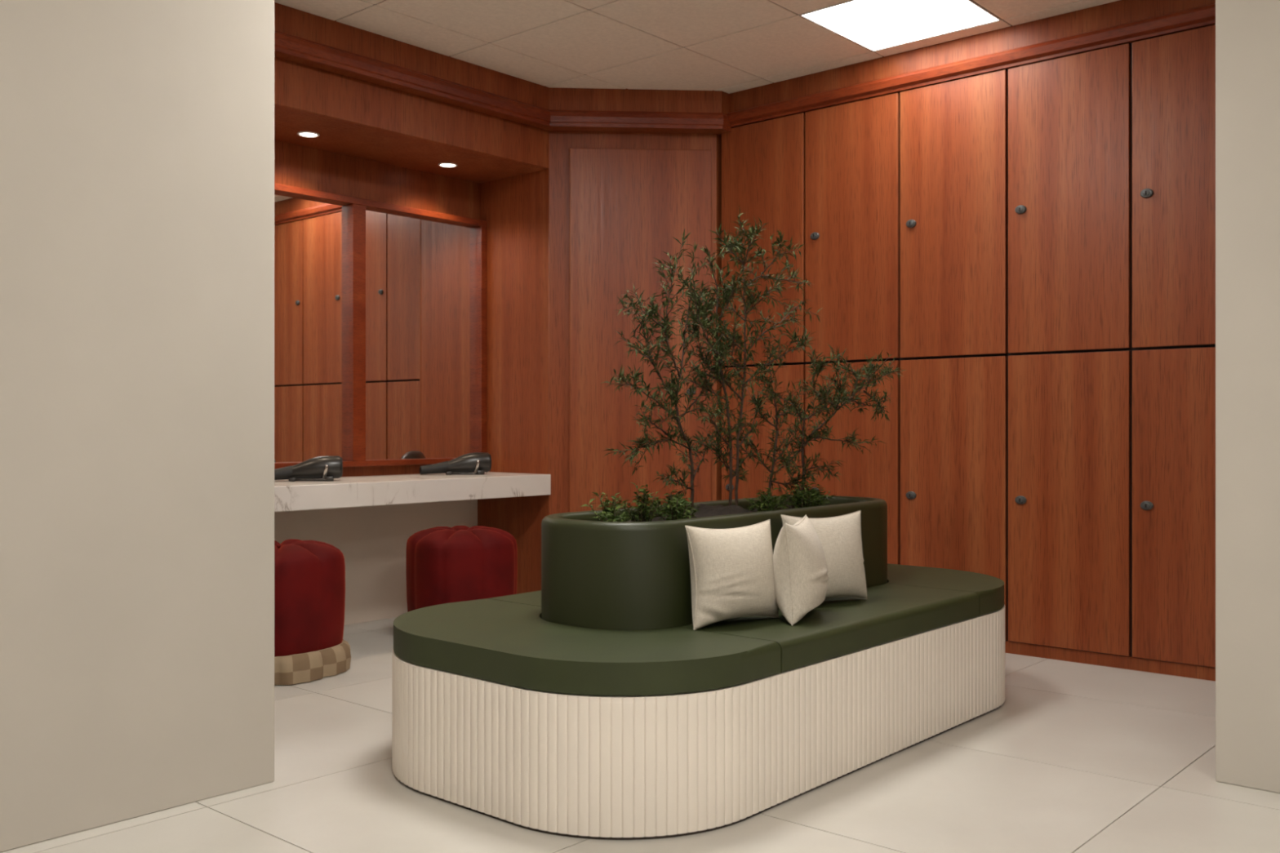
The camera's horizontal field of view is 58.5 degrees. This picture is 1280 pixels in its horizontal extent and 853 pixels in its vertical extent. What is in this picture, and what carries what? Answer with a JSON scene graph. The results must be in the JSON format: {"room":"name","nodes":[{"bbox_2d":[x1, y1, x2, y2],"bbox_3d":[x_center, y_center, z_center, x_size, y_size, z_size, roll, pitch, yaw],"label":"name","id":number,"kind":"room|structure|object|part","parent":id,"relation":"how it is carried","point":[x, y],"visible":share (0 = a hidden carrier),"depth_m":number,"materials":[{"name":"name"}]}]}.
{"room":"changing room","nodes":[
{"label":"changing room","id":0,"kind":"room"},
{"bbox_2d":[0,0,274,852],"bbox_3d":[-2.305,-0.379,1.848,0.117,2.758,3.743,0,0,41],"label":"wall","id":1,"kind":"structure","parent":0,"point":[137,136],"depth_m":2.91,"materials":[{"name":"paint"}]},
{"bbox_2d":[274,140,479,625],"bbox_3d":[-2.135,-0.379,5.075,0.120,2.758,3.822,0,0,41],"label":"wall","id":2,"kind":"structure","parent":0,"point":[372,540],"depth_m":5.88,"materials":[{"name":"paint"}]},
{"bbox_3d":[-2.102,-0.531,5.045,0.030,1.662,3.622,0,0,41],"label":"wood panel","id":3,"kind":"part","parent":2,"relation":"part of","materials":[{"name":"brown wood"}]},
{"bbox_2d":[274,182,486,469],"bbox_3d":[-1.716,-0.472,5.416,0.062,1.344,2.555,0,0,41],"label":"wall mirror","id":4,"kind":"object","parent":2,"relation":"attached to","point":[380,308],"visible":0.52,"depth_m":5.84,"materials":[{"name":"brown mirror"}]},
{"bbox_3d":[-1.721,-0.470,5.443,0.006,1.286,0.764,0,0,41],"label":"mirror pane","id":5,"kind":"part","parent":4,"relation":"part of","materials":[{"name":"clear glass"}]},
{"bbox_3d":[-1.429,-0.470,5.744,0.062,1.284,0.076,0,0,41],"label":"post","id":6,"kind":"part","parent":4,"relation":"part of","materials":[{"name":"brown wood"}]},
{"bbox_3d":[-1.716,0.186,5.416,0.062,0.028,2.555,0,0,41],"label":"rail","id":7,"kind":"part","parent":4,"relation":"part of","materials":[{"name":"brown wood"}]},
{"bbox_3d":[-1.716,-1.128,5.416,0.062,0.032,2.555,0,0,41],"label":"rail","id":8,"kind":"part","parent":4,"relation":"part of","materials":[{"name":"brown wood"}]},
{"bbox_3d":[-1.169,-0.470,6.074,0.006,1.286,0.764,0,0,41],"label":"mirror pane","id":9,"kind":"part","parent":4,"relation":"part of","materials":[{"name":"clear glass"}]},
{"bbox_3d":[-0.888,-0.470,6.361,0.062,1.284,0.041,0,0,41],"label":"post","id":10,"kind":"part","parent":4,"relation":"part of","materials":[{"name":"brown wood"}]},
{"bbox_2d":[274,57,549,183],"bbox_3d":[-1.886,-1.562,4.870,0.586,0.399,3.642,0,0,41],"label":"soffit","id":11,"kind":"object","parent":2,"relation":"attached to","point":[351,117],"depth_m":5.44,"materials":[{"name":"brown wood"}]},
{"bbox_2d":[297,131,319,137],"bbox_3d":[-1.545,-1.360,5.321,0.100,0.004,0.100,0,0,41],"label":"recessed light","id":12,"kind":"object","parent":11,"relation":"in","point":[304,134],"visible":1,"depth_m":5.31,"materials":[{"name":"white"}]},
{"bbox_2d":[438,162,457,167],"bbox_3d":[-1.000,-1.360,5.943,0.100,0.004,0.100,0,0,41],"label":"recessed light","id":13,"kind":"object","parent":11,"relation":"in","point":[442,164],"visible":1,"depth_m":5.94,"materials":[{"name":"white"}]},
{"bbox_2d":[274,471,551,511],"bbox_3d":[-1.876,0.306,4.846,0.572,0.108,3.618,0,0,41],"label":"countertop","id":14,"kind":"structure","parent":2,"relation":"attached to","point":[400,489],"depth_m":5.34,"materials":[{"name":"white stone"}]},
{"bbox_2d":[274,455,342,481],"bbox_3d":[-1.560,0.194,5.264,0.366,0.116,0.126,0,0,-17],"label":"hair dryer","id":15,"kind":"object","parent":14,"relation":"on","point":[326,468],"visible":0.87,"depth_m":5.25,"materials":[{"name":"black plastic"}]},
{"bbox_2d":[340,457,342,476],"bbox_3d":[-1.392,0.189,5.327,0.008,0.094,0.094,0,0,-17],"label":"grille","id":16,"kind":"object","parent":15,"relation":"attached to","point":[341,460],"depth_m":5.30,"materials":[{"name":"black plastic"}]},
{"bbox_2d":[419,452,491,475],"bbox_3d":[-0.962,0.194,5.970,0.366,0.116,0.126,0,0,-17],"label":"hair dryer","id":17,"kind":"object","parent":14,"relation":"on","point":[475,463],"visible":1,"depth_m":5.95,"materials":[{"name":"black plastic"}]},
{"bbox_2d":[488,453,491,471],"bbox_3d":[-0.794,0.189,6.033,0.008,0.094,0.094,0,0,-17],"label":"grille","id":18,"kind":"object","parent":17,"relation":"attached to","point":[490,457],"depth_m":5.99,"materials":[{"name":"black plastic"}]},
{"bbox_2d":[477,131,723,594],"bbox_3d":[-0.184,-0.381,6.388,1.285,2.761,0.929,0,0,41],"label":"wall","id":19,"kind":"structure","parent":0,"point":[526,215],"depth_m":6.11,"materials":[{"name":"brown wood"}]},
{"bbox_2d":[568,147,711,512],"bbox_3d":[0.004,-0.241,6.048,0.755,2.458,0.037,0,0,-4],"label":"wall panel","id":20,"kind":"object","parent":19,"relation":"in","point":[628,207],"depth_m":6.04,"materials":[{"name":"brown wood"}]},
{"bbox_2d":[1004,640,1215,680],"bbox_3d":[1.711,0.974,5.141,3.200,0.052,0.268,0,0,41],"label":"baseboard","id":21,"kind":"structure","parent":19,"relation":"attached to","point":[1180,669],"depth_m":4.74,"materials":[{"name":"brown wood"}]},
{"bbox_2d":[721,112,806,500],"bbox_3d":[0.711,-0.315,5.995,0.523,2.526,0.292,0,0,41],"label":"locker","id":22,"kind":"object","parent":21,"relation":"on","point":[763,162],"visible":0.38,"depth_m":5.88,"materials":[{"name":"brown wood"}]},
{"bbox_3d":[0.632,0.317,5.906,0.513,1.255,0.020,0,0,41],"label":"door","id":23,"kind":"part","parent":22,"relation":"part of","materials":[{"name":"brown wood"}]},
{"bbox_3d":[0.632,-0.949,5.906,0.513,1.251,0.020,0,0,41],"label":"door","id":24,"kind":"part","parent":22,"relation":"part of","materials":[{"name":"brown wood"}]},
{"bbox_2d":[804,93,901,564],"bbox_3d":[1.106,-0.315,5.649,0.527,2.526,0.292,0,0,41],"label":"locker","id":25,"kind":"object","parent":21,"relation":"on","point":[852,150],"visible":0.66,"depth_m":5.52,"materials":[{"name":"brown wood"}]},
{"bbox_3d":[1.027,0.317,5.559,0.515,1.255,0.020,0,0,41],"label":"door","id":26,"kind":"part","parent":25,"relation":"part of","materials":[{"name":"brown wood"}]},
{"bbox_3d":[1.027,-0.949,5.559,0.515,1.251,0.020,0,0,41],"label":"door","id":27,"kind":"part","parent":25,"relation":"part of","materials":[{"name":"brown wood"}]},
{"bbox_2d":[900,70,1008,640],"bbox_3d":[1.502,-0.315,5.302,0.527,2.526,0.292,0,0,41],"label":"locker","id":28,"kind":"object","parent":21,"relation":"on","point":[954,354],"visible":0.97,"depth_m":5.20,"materials":[{"name":"brown wood"}]},
{"bbox_3d":[1.423,0.317,5.212,0.515,1.255,0.020,0,0,41],"label":"door","id":29,"kind":"part","parent":28,"relation":"part of","materials":[{"name":"brown wood"}]},
{"bbox_3d":[1.423,-0.949,5.212,0.515,1.251,0.020,0,0,41],"label":"door","id":30,"kind":"part","parent":28,"relation":"part of","materials":[{"name":"brown wood"}]},
{"bbox_2d":[1008,43,1132,656],"bbox_3d":[1.898,-0.315,4.955,0.527,2.526,0.292,0,0,41],"label":"locker","id":31,"kind":"object","parent":21,"relation":"on","point":[1070,117],"visible":0.99,"depth_m":4.84,"materials":[{"name":"brown wood"}]},
{"bbox_3d":[1.820,0.317,4.865,0.515,1.255,0.020,0,0,41],"label":"door","id":32,"kind":"part","parent":31,"relation":"part of","materials":[{"name":"brown wood"}]},
{"bbox_3d":[1.820,-0.949,4.865,0.515,1.251,0.020,0,0,41],"label":"door","id":33,"kind":"part","parent":31,"relation":"part of","materials":[{"name":"brown wood"}]},
{"bbox_2d":[1132,24,1215,667],"bbox_3d":[2.295,-0.315,4.608,0.527,2.526,0.292,0,0,41],"label":"locker","id":34,"kind":"object","parent":21,"relation":"on","point":[1174,75],"visible":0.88,"depth_m":4.57,"materials":[{"name":"brown wood"}]},
{"bbox_3d":[2.216,0.317,4.518,0.515,1.255,0.020,0,0,41],"label":"door","id":35,"kind":"part","parent":34,"relation":"part of","materials":[{"name":"brown wood"}]},
{"bbox_3d":[2.216,-0.949,4.518,0.515,1.251,0.020,0,0,41],"label":"door","id":36,"kind":"part","parent":34,"relation":"part of","materials":[{"name":"brown wood"}]},
{"bbox_2d":[0,617,1279,852],"bbox_3d":[-0.095,1.050,2.108,8.240,0.100,7.353,0,0,41],"label":"floor","id":37,"kind":"structure","parent":0,"point":[1075,757],"depth_m":3.06,"materials":[{"name":"tile"}]},
{"bbox_2d":[274,538,351,685],"bbox_3d":[-1.471,0.734,4.658,0.529,0.525,0.529,0,0,29],"label":"stool","id":38,"kind":"object","parent":37,"relation":"on","point":[309,575],"visible":0.53,"depth_m":4.49,"materials":[{"name":"red fabric"}]},
{"bbox_2d":[405,525,517,612],"bbox_3d":[-0.831,0.734,5.320,0.529,0.525,0.529,0,0,-35],"label":"stool","id":39,"kind":"object","parent":37,"relation":"on","point":[456,563],"visible":0.7,"depth_m":5.12,"materials":[{"name":"red fabric"}]},
{"bbox_2d":[391,495,1004,839],"bbox_3d":[0.310,0.629,3.847,1.193,0.741,2.315,0,0,41],"label":"bench","id":40,"kind":"object","parent":37,"relation":"on","point":[590,704],"visible":0.87,"depth_m":3.08,"materials":[{"name":"beige paint"}]},
{"bbox_2d":[488,590,541,606],"bbox_3d":[0.000,0.611,4.142,0.335,0.082,1.198,0,0,41],"label":"seat cushion","id":41,"kind":"object","parent":40,"relation":"on","point":[531,598],"depth_m":3.78,"materials":[{"name":"green leather"}]},
{"bbox_2d":[393,598,781,696],"bbox_3d":[-0.253,0.611,3.203,1.190,0.082,0.602,0,0,41],"label":"seat cushion","id":42,"kind":"object","parent":40,"relation":"on","point":[509,646],"depth_m":2.96,"materials":[{"name":"green leather"}]},
{"bbox_2d":[579,492,635,520],"bbox_3d":[-0.081,0.250,3.398,0.145,0.112,0.137,0,0,41],"label":"plant","id":43,"kind":"object","parent":40,"relation":"on","point":[605,504],"visible":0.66,"depth_m":3.39,"materials":[{"name":"green plant"}]},
{"bbox_2d":[590,505,630,521],"bbox_3d":[-0.075,0.267,3.304,0.123,0.078,0.128,0,0,41],"label":"plant","id":44,"kind":"object","parent":40,"relation":"on","point":[615,518],"visible":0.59,"depth_m":3.31,"materials":[{"name":"green plant"}]},
{"bbox_2d":[616,481,666,521],"bbox_3d":[0.003,0.236,3.448,0.148,0.139,0.116,0,0,-11],"label":"plant","id":45,"kind":"object","parent":40,"relation":"on","point":[642,505],"visible":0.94,"depth_m":3.44,"materials":[{"name":"green plant"}]},
{"bbox_2d":[600,229,737,507],"bbox_3d":[0.100,-0.160,3.741,0.289,0.941,0.914,0,0,29],"label":"leafy shrub","id":46,"kind":"object","parent":40,"relation":"on","point":[673,395],"visible":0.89,"depth_m":3.65,"materials":[{"name":"green plant"}]},
{"bbox_2d":[648,493,690,516],"bbox_3d":[0.089,0.261,3.747,0.140,0.090,0.155,0,0,41],"label":"plant","id":47,"kind":"object","parent":40,"relation":"on","point":[668,496],"visible":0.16,"depth_m":3.75,"materials":[{"name":"green plant"}]},
{"bbox_2d":[649,489,701,520],"bbox_3d":[0.107,0.250,3.496,0.146,0.113,0.156,0,0,-34],"label":"plant","id":48,"kind":"object","parent":40,"relation":"on","point":[675,509],"visible":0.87,"depth_m":3.49,"materials":[{"name":"green plant"}]},
{"bbox_2d":[660,493,696,519],"bbox_3d":[0.111,0.260,3.609,0.139,0.093,0.145,0,0,-3],"label":"plant","id":49,"kind":"object","parent":40,"relation":"on","point":[681,495],"visible":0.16,"depth_m":3.62,"materials":[{"name":"green plant"}]},
{"bbox_3d":[0.310,0.462,3.859,0.492,0.384,1.546,0,0,41],"label":"planter","id":50,"kind":"part","parent":40,"relation":"part of","materials":[{"name":"green leather"}]},
{"bbox_2d":[684,519,778,630],"bbox_3d":[0.273,0.424,3.307,0.340,0.291,0.158,0,0,-42],"label":"pillow","id":51,"kind":"object","parent":40,"relation":"on","point":[731,571],"visible":0.97,"depth_m":3.23,"materials":[{"name":"fabric"}]},
{"bbox_2d":[673,204,822,505],"bbox_3d":[0.397,-0.219,3.895,0.404,1.057,0.933,0,0,41],"label":"leafy shrub","id":52,"kind":"object","parent":40,"relation":"on","point":[717,347],"visible":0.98,"depth_m":3.81,"materials":[{"name":"green plant"}]},
{"bbox_2d":[746,487,791,511],"bbox_3d":[0.440,0.259,3.951,0.151,0.095,0.175,0,0,41],"label":"plant","id":53,"kind":"object","parent":40,"relation":"on","point":[782,496],"visible":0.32,"depth_m":3.95,"materials":[{"name":"green plant"}]},
{"bbox_2d":[742,489,796,511],"bbox_3d":[0.414,0.259,3.831,0.186,0.094,0.154,0,0,-33],"label":"plant","id":54,"kind":"object","parent":40,"relation":"on","point":[762,506],"visible":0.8,"depth_m":3.81,"materials":[{"name":"green plant"}]},
{"bbox_2d":[773,515,828,626],"bbox_3d":[0.480,0.423,3.410,0.163,0.295,0.314,0,0,15],"label":"pillow","id":55,"kind":"object","parent":40,"relation":"on","point":[800,569],"visible":0.97,"depth_m":3.29,"materials":[{"name":"fabric"}]},
{"bbox_2d":[782,482,822,508],"bbox_3d":[0.566,0.250,3.986,0.152,0.112,0.140,0,0,23],"label":"plant","id":56,"kind":"object","parent":40,"relation":"on","point":[800,498],"visible":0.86,"depth_m":3.98,"materials":[{"name":"green plant"}]},
{"bbox_2d":[784,480,835,506],"bbox_3d":[0.610,0.249,4.106,0.174,0.115,0.183,0,0,41],"label":"plant","id":57,"kind":"object","parent":40,"relation":"on","point":[810,484],"visible":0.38,"depth_m":4.10,"materials":[{"name":"green plant"}]},
{"bbox_2d":[794,484,830,506],"bbox_3d":[0.651,0.259,4.220,0.161,0.095,0.141,0,0,41],"label":"plant","id":58,"kind":"object","parent":40,"relation":"on","point":[817,485],"visible":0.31,"depth_m":4.20,"materials":[{"name":"green plant"}]},
{"bbox_2d":[735,340,905,507],"bbox_3d":[0.730,-0.012,4.360,0.387,0.650,1.181,0,0,41],"label":"leafy shrub","id":59,"kind":"object","parent":40,"relation":"on","point":[788,460],"visible":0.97,"depth_m":4.18,"materials":[{"name":"green plant"}]},
{"bbox_2d":[780,510,866,599],"bbox_3d":[0.598,0.424,3.684,0.339,0.292,0.146,0,0,-28],"label":"pillow","id":60,"kind":"object","parent":40,"relation":"on","point":[839,536],"visible":0.6,"depth_m":3.65,"materials":[{"name":"fabric"}]},
{"bbox_2d":[680,583,979,672],"bbox_3d":[0.637,0.611,3.584,0.351,0.082,1.198,0,0,41],"label":"seat cushion","id":61,"kind":"object","parent":40,"relation":"on","point":[839,630],"depth_m":3.42,"materials":[{"name":"green leather"}]},
{"bbox_2d":[886,563,1004,616],"bbox_3d":[0.879,0.611,4.497,1.190,0.082,0.584,0,0,41],"label":"seat cushion","id":62,"kind":"object","parent":40,"relation":"on","point":[985,593],"depth_m":4.13,"materials":[{"name":"green leather"}]},
{"bbox_2d":[274,0,1119,93],"bbox_3d":[-0.107,-1.833,2.154,7.200,0.150,7.300,0,0,41],"label":"ceiling","id":63,"kind":"structure","parent":0,"point":[729,46],"depth_m":5.14,"materials":[{"name":"paint"}]},
{"bbox_2d":[799,0,1000,51],"bbox_3d":[1.122,-1.768,4.912,0.624,0.021,0.624,0,0,41],"label":"recessed light","id":64,"kind":"object","parent":63,"relation":"in","point":[874,25],"visible":0.84,"depth_m":4.94,"materials":[{"name":"white"}]},
{"bbox_2d":[274,0,1215,135],"bbox_3d":[-0.105,-1.661,3.951,5.058,0.201,3.727,0,0,-40],"label":"wall","id":65,"kind":"structure","parent":0,"point":[289,20],"depth_m":5.36,"materials":[{"name":"brown wood"}]},
{"bbox_2d":[274,30,733,132],"bbox_3d":[-1.322,-1.598,4.845,4.319,0.084,0.556,0,0,-40],"label":"trim","id":66,"kind":"structure","parent":65,"relation":"attached to","point":[285,43],"depth_m":5.58,"materials":[{"name":"brown wood"}]},
{"bbox_2d":[726,4,1215,127],"bbox_3d":[1.634,-1.616,4.992,3.120,0.076,0.034,0,0,41],"label":"trim","id":67,"kind":"structure","parent":65,"relation":"attached to","point":[1204,15],"depth_m":5.05,"materials":[{"name":"brown wood"}]},
{"bbox_2d":[1215,0,1279,793],"bbox_3d":[2.748,-0.379,2.303,2.900,2.758,0.113,0,0,41],"label":"wall","id":68,"kind":"structure","parent":0,"point":[1247,32],"depth_m":3.16,"materials":[{"name":"paint"}]}
]}

